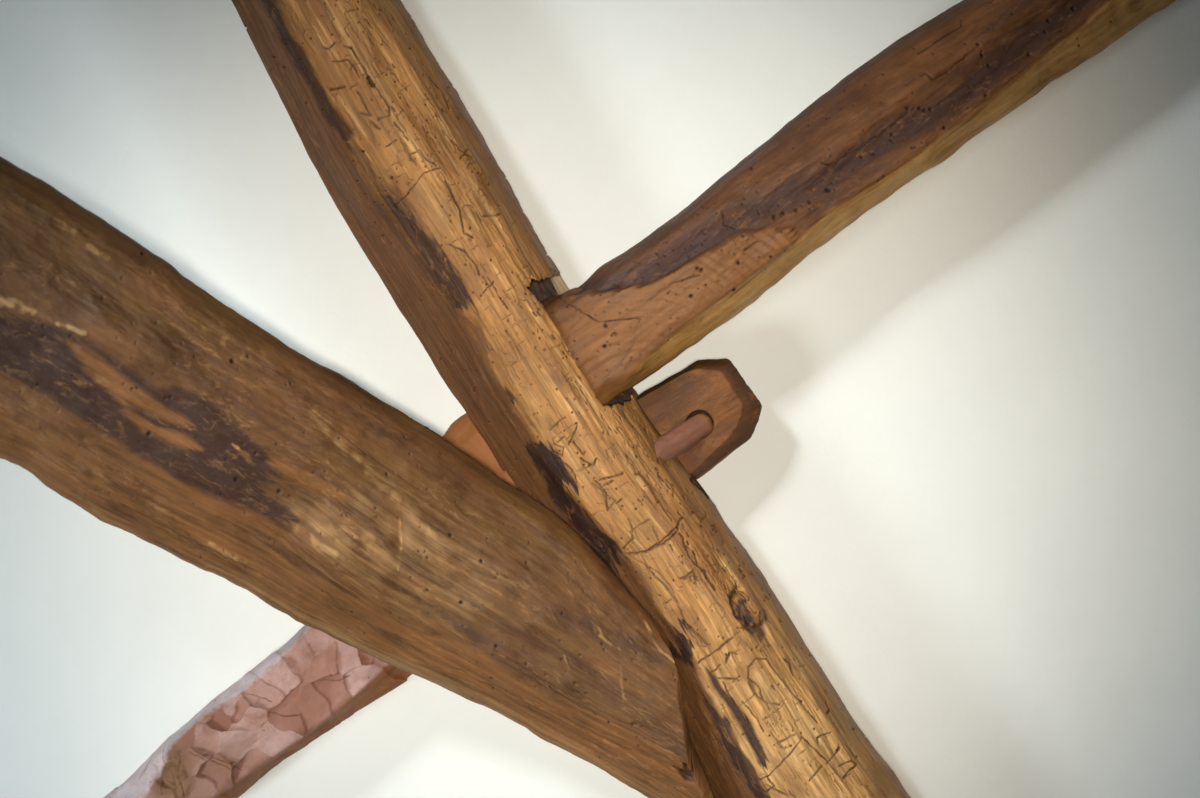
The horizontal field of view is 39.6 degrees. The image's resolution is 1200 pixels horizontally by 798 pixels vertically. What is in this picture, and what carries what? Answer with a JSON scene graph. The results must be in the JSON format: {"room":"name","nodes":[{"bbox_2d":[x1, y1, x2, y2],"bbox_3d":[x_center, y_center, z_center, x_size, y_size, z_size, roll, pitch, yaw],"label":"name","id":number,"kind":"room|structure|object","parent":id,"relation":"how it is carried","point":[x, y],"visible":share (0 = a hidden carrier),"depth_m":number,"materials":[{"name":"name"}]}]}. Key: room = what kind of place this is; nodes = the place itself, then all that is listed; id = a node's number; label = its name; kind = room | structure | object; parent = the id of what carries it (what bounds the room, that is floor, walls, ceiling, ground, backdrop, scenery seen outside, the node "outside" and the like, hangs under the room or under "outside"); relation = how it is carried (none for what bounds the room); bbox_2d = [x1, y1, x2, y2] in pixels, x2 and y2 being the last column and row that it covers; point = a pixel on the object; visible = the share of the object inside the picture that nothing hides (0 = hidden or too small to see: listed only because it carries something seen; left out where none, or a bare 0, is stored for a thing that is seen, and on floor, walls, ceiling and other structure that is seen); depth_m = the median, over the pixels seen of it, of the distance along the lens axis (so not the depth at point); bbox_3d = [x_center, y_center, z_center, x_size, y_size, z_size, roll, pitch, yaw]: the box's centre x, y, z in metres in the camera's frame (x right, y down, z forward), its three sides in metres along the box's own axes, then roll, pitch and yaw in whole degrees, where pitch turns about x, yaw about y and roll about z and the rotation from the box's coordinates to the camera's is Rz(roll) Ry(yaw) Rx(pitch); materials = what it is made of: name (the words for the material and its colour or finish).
{"room":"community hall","nodes":[
{"label":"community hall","id":0,"kind":"room"},
{"bbox_2d":[0,0,1199,797],"bbox_3d":[0.225,0.150,1.850,4.150,0.100,3.900,0,-90,0],"label":"ceiling","id":1,"kind":"structure","parent":0,"point":[966,479],"depth_m":1.80,"materials":[{"name":"white paint"}]},
{"bbox_2d":[231,0,910,797],"bbox_3d":[-0.256,-0.351,1.732,2.126,0.146,3.240,0,-90,0],"label":"timber beam","id":2,"kind":"structure","parent":1,"relation":"attached to","point":[394,145],"depth_m":1.67,"materials":[{"name":"brown wood"}]},
{"bbox_2d":[104,413,516,797],"bbox_3d":[-0.781,0.630,1.752,1.812,0.133,0.191,-38,-90,0],"label":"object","id":3,"kind":"structure","parent":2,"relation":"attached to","point":[316,681],"depth_m":1.71,"materials":[{"name":"pink wood"}]},
{"bbox_2d":[0,156,713,797],"bbox_3d":[-0.515,-0.073,1.259,1.686,0.990,0.257,36,-90,0],"label":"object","id":4,"kind":"structure","parent":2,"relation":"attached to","point":[130,391],"depth_m":1.56,"materials":[{"name":"brown wood"}]},
{"bbox_2d":[623,358,761,479],"bbox_3d":[0.102,0.016,1.756,0.126,0.072,0.112,-38,-90,0],"label":"tenon","id":5,"kind":"object","parent":2,"relation":"attached to","point":[714,388],"visible":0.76,"depth_m":1.72,"materials":[{"name":"brown wood"}]},
{"bbox_2d":[655,413,712,460],"bbox_3d":[0.081,0.042,1.713,0.079,0.065,0.030,-30,-90,0],"label":"wooden peg","id":6,"kind":"object","parent":5,"relation":"in","point":[682,438],"visible":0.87,"depth_m":1.71,"materials":[{"name":"brown wood"}]},
{"bbox_2d":[540,0,1175,405],"bbox_3d":[0.731,-0.585,1.734,1.874,0.137,0.138,-35,-90,0],"label":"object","id":7,"kind":"structure","parent":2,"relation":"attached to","point":[910,107],"depth_m":1.68,"materials":[{"name":"brown wood"}]}
]}

